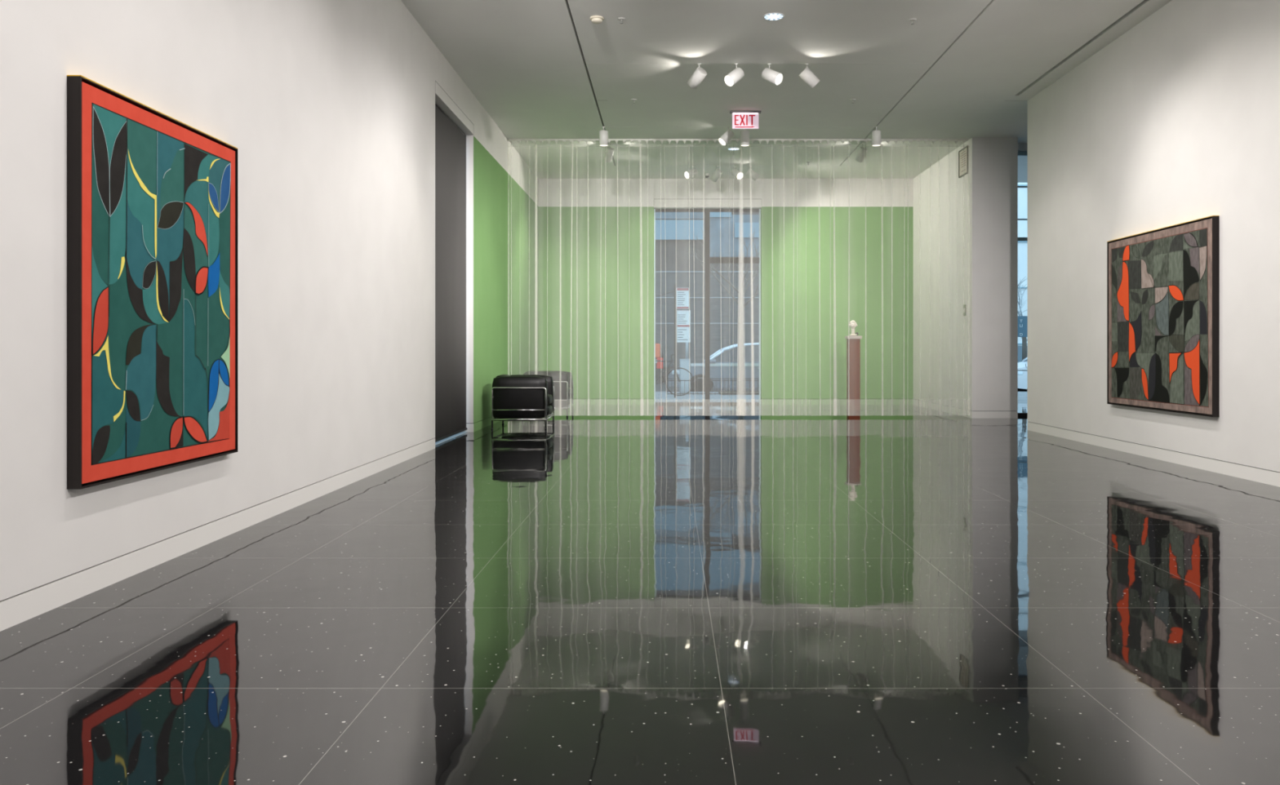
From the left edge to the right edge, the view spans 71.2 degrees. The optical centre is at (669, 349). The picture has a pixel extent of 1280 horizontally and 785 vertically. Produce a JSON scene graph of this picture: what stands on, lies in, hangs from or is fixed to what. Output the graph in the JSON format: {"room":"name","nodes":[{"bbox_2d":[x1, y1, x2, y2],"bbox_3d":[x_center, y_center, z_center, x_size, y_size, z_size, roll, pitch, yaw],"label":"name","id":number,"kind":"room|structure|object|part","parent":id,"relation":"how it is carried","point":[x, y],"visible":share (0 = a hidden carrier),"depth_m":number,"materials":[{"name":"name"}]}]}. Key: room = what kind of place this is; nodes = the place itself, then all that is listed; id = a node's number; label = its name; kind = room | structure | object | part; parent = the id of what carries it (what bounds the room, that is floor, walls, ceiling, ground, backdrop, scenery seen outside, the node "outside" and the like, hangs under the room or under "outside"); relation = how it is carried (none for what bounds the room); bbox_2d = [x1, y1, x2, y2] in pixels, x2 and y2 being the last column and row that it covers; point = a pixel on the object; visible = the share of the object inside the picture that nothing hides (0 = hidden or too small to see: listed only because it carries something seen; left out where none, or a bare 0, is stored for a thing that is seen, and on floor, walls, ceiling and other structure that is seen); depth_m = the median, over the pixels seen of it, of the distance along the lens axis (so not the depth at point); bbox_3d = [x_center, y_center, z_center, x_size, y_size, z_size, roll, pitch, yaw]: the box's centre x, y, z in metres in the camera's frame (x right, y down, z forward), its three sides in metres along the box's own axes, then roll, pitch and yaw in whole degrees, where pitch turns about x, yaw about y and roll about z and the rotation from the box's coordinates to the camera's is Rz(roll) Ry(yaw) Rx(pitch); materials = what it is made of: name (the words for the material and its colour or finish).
{"room":"museum","nodes":[
{"label":"museum","id":0,"kind":"room"},
{"bbox_2d":[0,0,538,600],"bbox_3d":[-2.524,-1.097,4.975,0.300,3.977,22.350,0,0,0],"label":"wall","id":1,"kind":"structure","parent":0,"point":[327,107],"depth_m":5.44,"materials":[{"name":"white paint"}]},
{"bbox_2d":[66,75,237,488],"bbox_3d":[-2.347,-0.266,4.159,0.054,1.632,1.282,0,0,0],"label":"abstract painting","id":2,"kind":"object","parent":1,"relation":"attached to","point":[152,196],"visible":1,"depth_m":3.96,"materials":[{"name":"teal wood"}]},
{"bbox_2d":[0,438,435,631],"bbox_3d":[-2.524,0.946,1.422,0.300,0.108,15.244,0,0,0],"label":"baseboard","id":3,"kind":"structure","parent":1,"relation":"attached to","point":[20,608],"depth_m":4.22,"materials":[{"name":"white paint"}]},
{"bbox_2d":[435,103,466,442],"bbox_3d":[-2.474,-0.814,9.924,0.054,3.567,1.752,0,0,0],"label":"doorway","id":4,"kind":"structure","parent":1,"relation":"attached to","point":[450,140],"depth_m":9.99,"materials":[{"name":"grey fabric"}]},
{"bbox_2d":[435,431,467,445],"bbox_3d":[-2.562,1.003,9.932,0.225,0.014,1.776,0,0,0],"label":"trim","id":5,"kind":"structure","parent":1,"relation":"attached to","point":[461,433],"depth_m":10.08,"materials":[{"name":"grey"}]},
{"bbox_2d":[463,423,473,432],"bbox_3d":[-2.525,0.946,10.822,0.298,0.108,0.004,0,0,0],"label":"jamb","id":6,"kind":"object","parent":1,"relation":"attached to","point":[469,427],"visible":0.39,"depth_m":10.82,"materials":[{"name":"white paint"}]},
{"bbox_2d":[473,417,498,431],"bbox_3d":[-2.524,0.946,13.487,0.300,0.108,5.326,0,0,0],"label":"baseboard","id":7,"kind":"structure","parent":1,"relation":"attached to","point":[478,425],"depth_m":11.35,"materials":[{"name":"paint"}]},
{"bbox_2d":[0,404,1279,784],"bbox_3d":[3.225,1.100,5.150,11.950,0.200,22.700,0,0,0],"label":"floor","id":8,"kind":"structure","parent":0,"point":[655,594],"depth_m":3.22,"materials":[{"name":"grey tile"}]},
{"bbox_2d":[490,374,554,430],"bbox_3d":[-1.881,0.661,11.530,0.716,0.678,0.768,0,0,0],"label":"armchair","id":9,"kind":"object","parent":8,"relation":"on","point":[515,397],"visible":1,"depth_m":11.17,"materials":[{"name":"black leather"}]},
{"bbox_2d":[495,374,510,377],"bbox_3d":[-2.144,0.517,11.528,0.186,0.390,0.440,0,0,0],"label":"cushion","id":10,"kind":"object","parent":9,"relation":"on","point":[500,375],"depth_m":11.39,"materials":[{"name":"black leather"}]},
{"bbox_3d":[-1.885,0.755,11.162,0.670,0.013,0.013,0,0,0],"label":"rail","id":11,"kind":"part","parent":9,"relation":"part of","materials":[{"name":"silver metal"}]},
{"bbox_3d":[-1.885,0.875,11.162,0.680,0.032,0.032,0,0,0],"label":"rail","id":12,"kind":"part","parent":9,"relation":"part of","materials":[{"name":"silver metal"}]},
{"bbox_3d":[-1.885,0.734,11.162,0.693,0.532,0.022,0,0,0],"label":"frame","id":13,"kind":"part","parent":9,"relation":"part of","materials":[{"name":"silver metal"}]},
{"bbox_2d":[492,376,547,418],"bbox_3d":[-1.889,0.605,11.248,0.700,0.546,0.164,0,0,0],"label":"cushion","id":14,"kind":"object","parent":9,"relation":"on","point":[513,397],"depth_m":11.17,"materials":[{"name":"black leather"}]},
{"bbox_3d":[-1.885,0.734,11.898,0.693,0.532,0.022,0,0,0],"label":"frame","id":15,"kind":"part","parent":9,"relation":"part of","materials":[{"name":"silver metal"}]},
{"bbox_2d":[510,374,553,414],"bbox_3d":[-1.887,0.606,11.812,0.700,0.546,0.164,0,0,0],"label":"cushion","id":16,"kind":"object","parent":9,"relation":"on","point":[549,380],"depth_m":11.76,"materials":[{"name":"black leather"}]},
{"bbox_2d":[546,404,552,415],"bbox_3d":[-1.803,0.782,11.530,0.551,0.161,0.442,0,0,0],"label":"seat cushion","id":17,"kind":"object","parent":9,"relation":"on","point":[549,406],"depth_m":11.46,"materials":[{"name":"black leather"}]},
{"bbox_2d":[547,394,552,404],"bbox_3d":[-1.800,0.644,11.530,0.555,0.166,0.442,0,0,0],"label":"seat cushion","id":18,"kind":"object","parent":9,"relation":"on","point":[549,396],"depth_m":11.45,"materials":[{"name":"black leather"}]},
{"bbox_2d":[523,370,573,417],"bbox_3d":[-1.856,0.661,13.660,0.716,0.678,0.768,0,0,0],"label":"armchair","id":19,"kind":"object","parent":8,"relation":"on","point":[562,380],"visible":0.45,"depth_m":13.31,"materials":[{"name":"black leather"}]},
{"bbox_2d":[523,371,568,407],"bbox_3d":[-1.864,0.605,13.378,0.700,0.546,0.164,0,0,0],"label":"cushion","id":20,"kind":"object","parent":19,"relation":"on","point":[561,380],"depth_m":13.31,"materials":[{"name":"black leather"}]},
{"bbox_2d":[536,370,573,404],"bbox_3d":[-1.863,0.606,13.942,0.700,0.546,0.164,0,0,0],"label":"cushion","id":21,"kind":"object","parent":19,"relation":"on","point":[570,375],"depth_m":13.90,"materials":[{"name":"black leather"}]},
{"bbox_3d":[-1.860,0.734,13.292,0.693,0.532,0.022,0,0,0],"label":"frame","id":22,"kind":"part","parent":19,"relation":"part of","materials":[{"name":"silver metal"}]},
{"bbox_3d":[-1.860,0.875,13.292,0.680,0.032,0.032,0,0,0],"label":"rail","id":23,"kind":"part","parent":19,"relation":"part of","materials":[{"name":"silver metal"}]},
{"bbox_2d":[568,396,572,404],"bbox_3d":[-1.778,0.782,13.660,0.551,0.161,0.442,0,0,0],"label":"seat cushion","id":24,"kind":"object","parent":19,"relation":"on","point":[570,402],"depth_m":13.59,"materials":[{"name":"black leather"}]},
{"bbox_2d":[568,387,572,395],"bbox_3d":[-1.775,0.644,13.660,0.555,0.166,0.442,0,0,0],"label":"seat cushion","id":25,"kind":"object","parent":19,"relation":"on","point":[570,388],"depth_m":13.59,"materials":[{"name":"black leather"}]},
{"bbox_2d":[844,336,862,410],"bbox_3d":[3.020,0.389,14.700,0.234,1.222,0.234,0,0,0],"label":"pedestal","id":26,"kind":"object","parent":8,"relation":"on","point":[853,343],"visible":1,"depth_m":14.61,"materials":[{"name":"brown wood"}]},
{"bbox_2d":[848,320,858,336],"bbox_3d":[3.019,-0.352,14.702,0.152,0.259,0.145,0,0,-22],"label":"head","id":27,"kind":"object","parent":26,"relation":"on","point":[852,324],"visible":1,"depth_m":14.67},
{"bbox_2d":[538,178,913,399],"bbox_3d":[0.862,-1.097,16.300,7.072,3.977,0.300,0,0,0],"label":"wall","id":28,"kind":"structure","parent":0,"point":[835,253],"depth_m":16.15,"materials":[{"name":"green paint"}]},
{"bbox_2d":[571,399,653,404],"bbox_3d":[-1.481,0.946,16.300,2.386,0.108,0.300,0,0,0],"label":"baseboard","id":29,"kind":"structure","parent":28,"relation":"attached to","point":[575,402],"depth_m":16.15,"materials":[{"name":"green paint"}]},
{"bbox_2d":[653,208,760,404],"bbox_3d":[0.685,-0.785,16.350,1.946,3.570,0.080,0,0,0],"label":"window","id":30,"kind":"structure","parent":28,"relation":"in","point":[708,260],"depth_m":16.32,"materials":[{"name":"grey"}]},
{"bbox_2d":[760,399,913,404],"bbox_3d":[3.028,0.946,16.300,2.740,0.108,0.300,0,0,0],"label":"baseboard","id":31,"kind":"structure","parent":28,"relation":"attached to","point":[763,402],"depth_m":16.15,"materials":[{"name":"green paint"}]},
{"bbox_2d":[400,0,1172,182],"bbox_3d":[3.250,-3.235,5.150,11.900,0.300,22.700,0,0,0],"label":"ceiling","id":32,"kind":"structure","parent":0,"point":[539,68],"depth_m":10.02,"materials":[{"name":"paint"}]},
{"bbox_2d":[590,15,604,23],"bbox_3d":[-0.678,-3.063,8.310,0.132,0.044,0.132,0,0,0],"label":"smoke detector","id":33,"kind":"object","parent":32,"relation":"attached to","point":[594,19],"visible":1,"depth_m":8.27,"materials":[{"name":"beige plastic"}]},
{"bbox_2d":[599,126,608,146],"bbox_3d":[-0.915,-2.953,12.360,0.126,0.265,0.126,0,0,0],"label":"track spotlight","id":34,"kind":"object","parent":32,"relation":"hanging from","point":[603,135],"visible":1,"depth_m":12.31,"materials":[{"name":"white metal"}]},
{"bbox_2d":[603,143,614,162],"bbox_3d":[-0.916,-2.947,13.422,0.126,0.276,0.216,0,0,-29],"label":"track spotlight","id":35,"kind":"object","parent":32,"relation":"attached to","point":[609,153],"visible":1,"depth_m":13.38,"materials":[{"name":"white metal"}]},
{"bbox_2d":[617,17,625,23],"bbox_3d":[-0.450,-3.063,8.330,0.068,0.047,0.068,0,0,0],"label":"sprinkler","id":36,"kind":"object","parent":32,"relation":"attached to","point":[621,19],"visible":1,"depth_m":8.32,"materials":[{"name":"grey metal"}]},
{"bbox_2d":[684,165,697,178],"bbox_3d":[0.360,-2.969,14.979,0.229,0.231,0.126,0,0,-34],"label":"track spotlight","id":37,"kind":"object","parent":32,"relation":"attached to","point":[692,173],"visible":1,"depth_m":14.94,"materials":[{"name":"white metal"}]},
{"bbox_2d":[687,63,706,88],"bbox_3d":[0.296,-2.956,9.666,0.126,0.258,0.233,0,0,-40],"label":"track spotlight","id":38,"kind":"object","parent":32,"relation":"attached to","point":[700,73],"visible":1,"depth_m":9.62,"materials":[{"name":"white metal"}]},
{"bbox_2d":[710,165,722,182],"bbox_3d":[0.786,-2.954,15.025,0.126,0.261,0.232,0,0,-40],"label":"track spotlight","id":39,"kind":"object","parent":32,"relation":"attached to","point":[717,174],"visible":1,"depth_m":14.98,"materials":[{"name":"white metal"}]},
{"bbox_2d":[718,126,734,146],"bbox_3d":[0.782,-2.951,12.348,0.227,0.269,0.126,0,0,-24],"label":"track spotlight","id":40,"kind":"object","parent":32,"relation":"attached to","point":[728,135],"visible":1,"depth_m":12.30,"materials":[{"name":"white metal"}]},
{"bbox_2d":[727,147,740,150],"bbox_3d":[0.981,-3.083,13.734,0.198,0.004,0.198,0,0,0],"label":"recessed light","id":41,"kind":"object","parent":32,"relation":"in","point":[729,148],"visible":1,"depth_m":13.73,"materials":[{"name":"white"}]},
{"bbox_2d":[724,63,744,86],"bbox_3d":[0.693,-2.955,9.619,0.232,0.260,0.126,0,0,-39],"label":"track spotlight","id":42,"kind":"object","parent":32,"relation":"attached to","point":[735,76],"visible":1,"depth_m":9.58,"materials":[{"name":"white metal"}]},
{"bbox_2d":[730,165,743,179],"bbox_3d":[1.127,-2.962,14.969,0.126,0.247,0.234,0,0,-32],"label":"track spotlight","id":43,"kind":"object","parent":32,"relation":"attached to","point":[735,173],"visible":1,"depth_m":14.92,"materials":[{"name":"white metal"}]},
{"bbox_2d":[507,138,968,143],"bbox_3d":[1.000,-3.052,13.100,6.737,0.066,0.044,0,0,0],"label":"track","id":44,"kind":"object","parent":32,"relation":"attached to","point":[940,140],"visible":0.91,"depth_m":13.08,"materials":[{"name":"white metal"}]},
{"bbox_3d":[1.000,-3.073,13.100,6.737,0.024,0.036,0,0,0],"label":"rail","id":45,"kind":"part","parent":44,"relation":"part of","materials":[{"name":"white metal"}]},
{"bbox_2d":[740,128,749,146],"bbox_3d":[1.039,-2.953,12.360,0.126,0.265,0.126,0,0,0],"label":"track spotlight","id":46,"kind":"object","parent":32,"relation":"hanging from","point":[744,135],"visible":0.83,"depth_m":12.31,"materials":[{"name":"white metal"}]},
{"bbox_2d":[729,111,760,128],"bbox_3d":[0.980,-2.973,11.570,0.400,0.225,0.060,0,0,0],"label":"exit sign","id":47,"kind":"object","parent":32,"relation":"hanging from","point":[740,119],"visible":1,"depth_m":11.56,"materials":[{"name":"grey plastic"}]},
{"bbox_2d":[746,165,759,181],"bbox_3d":[1.391,-2.955,15.001,0.232,0.259,0.130,0,0,0],"label":"track spotlight","id":48,"kind":"object","parent":32,"relation":"attached to","point":[750,173],"visible":1,"depth_m":14.95,"materials":[{"name":"white metal"}]},
{"bbox_2d":[761,63,782,84],"bbox_3d":[1.103,-2.961,9.617,0.234,0.248,0.126,0,0,39],"label":"track spotlight","id":49,"kind":"object","parent":32,"relation":"attached to","point":[771,76],"visible":1,"depth_m":9.58,"materials":[{"name":"white metal"}]},
{"bbox_2d":[763,12,784,20],"bbox_3d":[0.963,-3.083,8.277,0.198,0.004,0.198,0,0,0],"label":"recessed light","id":50,"kind":"object","parent":32,"relation":"in","point":[771,16],"visible":1,"depth_m":8.28,"materials":[{"name":"white glass"}]},
{"bbox_2d":[799,63,820,88],"bbox_3d":[1.509,-2.951,9.645,0.228,0.267,0.126,0,0,-10],"label":"track spotlight","id":51,"kind":"object","parent":32,"relation":"attached to","point":[806,75],"visible":1,"depth_m":9.60,"materials":[{"name":"white metal"}]},
{"bbox_2d":[855,143,867,162],"bbox_3d":[2.882,-2.947,13.422,0.126,0.276,0.215,0,0,-27],"label":"track spotlight","id":52,"kind":"object","parent":32,"relation":"attached to","point":[862,153],"visible":1,"depth_m":13.38,"materials":[{"name":"white metal"}]},
{"bbox_2d":[871,126,880,146],"bbox_3d":[2.858,-2.953,12.360,0.126,0.265,0.126,0,0,0],"label":"track spotlight","id":53,"kind":"object","parent":32,"relation":"hanging from","point":[876,135],"visible":1,"depth_m":12.31,"materials":[{"name":"white metal"}]},
{"bbox_2d":[908,17,916,24],"bbox_3d":[2.270,-3.063,8.350,0.068,0.047,0.068,0,0,0],"label":"sprinkler","id":54,"kind":"object","parent":32,"relation":"attached to","point":[912,20],"visible":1,"depth_m":8.34,"materials":[{"name":"grey metal"}]},
{"bbox_2d":[913,137,1017,410],"bbox_3d":[4.730,-1.097,14.725,0.664,3.977,3.450,0,0,0],"label":"wall","id":55,"kind":"structure","parent":0,"point":[966,227],"depth_m":13.12,"materials":[{"name":"white paint"}]},
{"bbox_2d":[958,145,968,177],"bbox_3d":[4.388,-2.803,13.350,0.020,0.405,0.400,0,0,0],"label":"air vent","id":56,"kind":"object","parent":55,"relation":"attached to","point":[963,154],"visible":1,"depth_m":13.34,"materials":[{"name":"grey metal"}]},
{"bbox_2d":[963,304,965,315],"bbox_3d":[4.389,-0.586,13.320,0.018,0.165,0.120,0,0,0],"label":"switch plate","id":57,"kind":"object","parent":55,"relation":"attached to","point":[964,305],"visible":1,"depth_m":13.31,"materials":[{"name":"silver metal"}]},
{"bbox_2d":[913,399,1017,418],"bbox_3d":[4.730,0.946,14.575,0.664,0.108,3.150,0,0,0],"label":"baseboard","id":58,"kind":"structure","parent":55,"relation":"attached to","point":[970,414],"depth_m":13.06,"materials":[{"name":"white paint"}]},
{"bbox_2d":[1017,142,1027,151],"bbox_3d":[6.900,-1.042,3.700,4.600,4.085,19.800,0,0,0],"label":"wall","id":59,"kind":"structure","parent":0,"point":[1022,147],"depth_m":13.35,"materials":[{"name":"white paint"}]},
{"bbox_2d":[1017,151,1027,416],"bbox_3d":[7.031,-0.990,13.450,3.938,3.980,0.080,0,0,0],"label":"window","id":60,"kind":"structure","parent":59,"relation":"in","point":[1020,153],"depth_m":13.42,"materials":[{"name":"teal"}]},
{"bbox_2d":[1027,0,1279,472],"bbox_3d":[4.520,-1.097,2.440,0.170,3.977,17.280,0,0,0],"label":"wall","id":61,"kind":"structure","parent":0,"point":[1175,120],"depth_m":8.04,"materials":[{"name":"white paint"}]},
{"bbox_2d":[1027,422,1279,487],"bbox_3d":[4.520,0.946,2.440,0.170,0.108,17.280,0,0,0],"label":"baseboard","id":62,"kind":"structure","parent":61,"relation":"attached to","point":[1240,471],"depth_m":7.92,"materials":[{"name":"white"}]},
{"bbox_2d":[1106,215,1219,417],"bbox_3d":[4.408,-0.269,8.080,0.054,1.628,1.738,0,0,0],"label":"abstract painting","id":63,"kind":"object","parent":61,"relation":"attached to","point":[1163,283],"visible":1,"depth_m":7.90,"materials":[{"name":"multicoloured paint"}]},
{"label":"outside","id":64,"kind":"structure","parent":0,"visible":0},
{"bbox_2d":[655,382,1027,391],"bbox_3d":[7.500,1.400,41.150,75.000,0.200,37.700,0,0,0],"label":"road","id":65,"kind":"structure","parent":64,"point":[660,387],"depth_m":29.55,"materials":[{"name":"grey asphalt"}]},
{"bbox_2d":[655,341,664,384],"bbox_3d":[-2.550,0.431,25.045,4.800,1.738,1.870,0,0,0],"label":"parked car","id":66,"kind":"object","parent":65,"relation":"on","point":[659,354],"visible":0.13,"depth_m":24.22,"materials":[{"name":"grey paint"}]},
{"bbox_2d":[655,343,660,357],"bbox_3d":[-0.330,0.030,24.288,0.140,0.380,0.145,0,0,0],"label":"tail lamp","id":67,"kind":"object","parent":66,"relation":"on","point":[657,345],"depth_m":24.21,"materials":[{"name":"orange"}]},
{"bbox_2d":[656,357,662,368],"bbox_3d":[-0.273,0.370,24.302,0.175,0.300,0.195,0,0,0],"label":"tail lamp","id":68,"kind":"object","parent":66,"relation":"attached to","point":[659,364],"depth_m":24.20,"materials":[{"name":"red plastic"}]},
{"bbox_3d":[-2.024,-0.041,25.092,3.723,0.794,1.694,0,0,0],"label":"roof frame","id":69,"kind":"part","parent":66,"relation":"part of","materials":[{"name":"red paint"}]},
{"bbox_2d":[655,212,759,382],"bbox_3d":[-6.200,-5.800,38.890,31.600,14.400,6.220,0,0,0],"label":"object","id":70,"kind":"object","parent":65,"relation":"on","point":[674,231],"visible":0.16,"depth_m":35.90,"materials":[{"name":"grey"}]},
{"bbox_2d":[668,342,759,391],"bbox_3d":[2.277,0.550,25.145,4.634,1.500,1.870,0,0,0],"label":"parked car","id":71,"kind":"object","parent":65,"relation":"on","point":[723,362],"visible":0.3,"depth_m":24.32,"materials":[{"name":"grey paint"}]},
{"bbox_3d":[2.421,0.414,24.317,4.002,0.081,0.045,0,0,0],"label":"belt trim","id":72,"kind":"part","parent":71,"relation":"part of","materials":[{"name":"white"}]},
{"bbox_3d":[2.795,0.106,25.200,3.599,0.612,1.753,0,0,0],"label":"roof frame","id":73,"kind":"part","parent":71,"relation":"part of","materials":[{"name":"white metal"}]},
{"bbox_2d":[1017,182,1027,362],"bbox_3d":[24.800,-6.300,37.970,30.400,15.400,6.060,0,0,0],"label":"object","id":74,"kind":"object","parent":65,"relation":"on","point":[1022,192],"visible":0.02,"depth_m":35.00,"materials":[{"name":"blue"}]},
{"bbox_2d":[1017,356,1027,391],"bbox_3d":[11.267,0.550,24.445,4.634,1.500,1.870,0,0,0],"label":"parked car","id":75,"kind":"object","parent":65,"relation":"on","point":[1022,375],"visible":0.11,"depth_m":23.62,"materials":[{"name":"white paint"}]},
{"bbox_2d":[1017,277,1027,359],"bbox_3d":[11.528,-0.581,28.319,2.859,3.764,2.819,0,0,0],"label":"street tree","id":76,"kind":"object","parent":65,"relation":"on","point":[1024,340],"visible":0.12,"depth_m":28.23,"materials":[{"name":"grey plant"}]},
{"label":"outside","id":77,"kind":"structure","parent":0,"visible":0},
{"bbox_2d":[655,391,1027,404],"bbox_3d":[7.500,1.275,8.150,75.000,0.450,28.300,0,0,0],"label":"sidewalk","id":78,"kind":"structure","parent":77,"point":[660,397],"depth_m":19.43,"materials":[{"name":"concrete"}]},
{"bbox_2d":[655,284,690,397],"bbox_3d":[-0.203,-0.188,19.721,1.393,2.476,0.156,0,0,27],"label":"street sign","id":79,"kind":"object","parent":78,"relation":"on","point":[683,317],"visible":0.97,"depth_m":19.47,"materials":[{"name":"grey metal"}]},
{"bbox_3d":[0.111,-0.188,19.500,0.036,2.476,0.036,0,0,0],"label":"post","id":80,"kind":"part","parent":79,"relation":"part of","materials":[{"name":"grey metal"}]},
{"bbox_3d":[0.283,-1.115,19.470,0.270,0.458,0.008,0,0,0],"label":"sign panel","id":81,"kind":"part","parent":79,"relation":"part of","materials":[{"name":"white metal"}]},
{"bbox_3d":[0.303,-0.506,19.470,0.296,0.702,0.008,0,0,0],"label":"sign panel","id":82,"kind":"part","parent":79,"relation":"part of","materials":[{"name":"white metal"}]},
{"bbox_2d":[655,354,693,395],"bbox_3d":[-0.268,0.570,20.200,1.624,0.964,0.449,0,0,0],"label":"bicycle","id":83,"kind":"object","parent":78,"relation":"on","point":[671,361],"visible":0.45,"depth_m":20.19,"materials":[{"name":"black metal"}]},
{"bbox_3d":[-0.268,0.500,20.200,1.005,0.528,0.028,0,0,0],"label":"frame","id":84,"kind":"part","parent":83,"relation":"part of","materials":[{"name":"grey metal"}]},
{"bbox_2d":[679,342,690,393],"bbox_3d":[0.368,0.400,21.595,0.260,1.300,0.250,0,0,0],"label":"cabinet","id":85,"kind":"object","parent":78,"relation":"on","point":[683,363],"visible":0.85,"depth_m":21.47,"materials":[{"name":"grey metal"}]},
{"bbox_3d":[0.368,0.640,21.475,0.220,0.700,0.010,0,0,0],"label":"door","id":86,"kind":"part","parent":85,"relation":"part of","materials":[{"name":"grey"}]},
{"bbox_2d":[666,377,759,395],"bbox_3d":[1.223,0.870,21.204,2.564,0.360,1.224,0,0,0],"label":"railing","id":87,"kind":"object","parent":78,"relation":"on","point":[719,380],"visible":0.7,"depth_m":20.60,"materials":[{"name":"black metal"}]},
{"bbox_2d":[684,228,759,395],"bbox_3d":[1.829,-0.915,21.236,3.040,3.933,2.047,0,0,0],"label":"street tree","id":88,"kind":"object","parent":78,"relation":"on","point":[740,386],"visible":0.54,"depth_m":21.05,"materials":[{"name":"grey plant"}]},
{"bbox_2d":[1017,315,1027,337],"bbox_3d":[7.510,0.118,19.034,0.520,1.863,0.073,0,0,0],"label":"banner","id":89,"kind":"object","parent":78,"relation":"on","point":[1022,320],"visible":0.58,"depth_m":19.00,"materials":[{"name":"blue fabric"}]}
]}

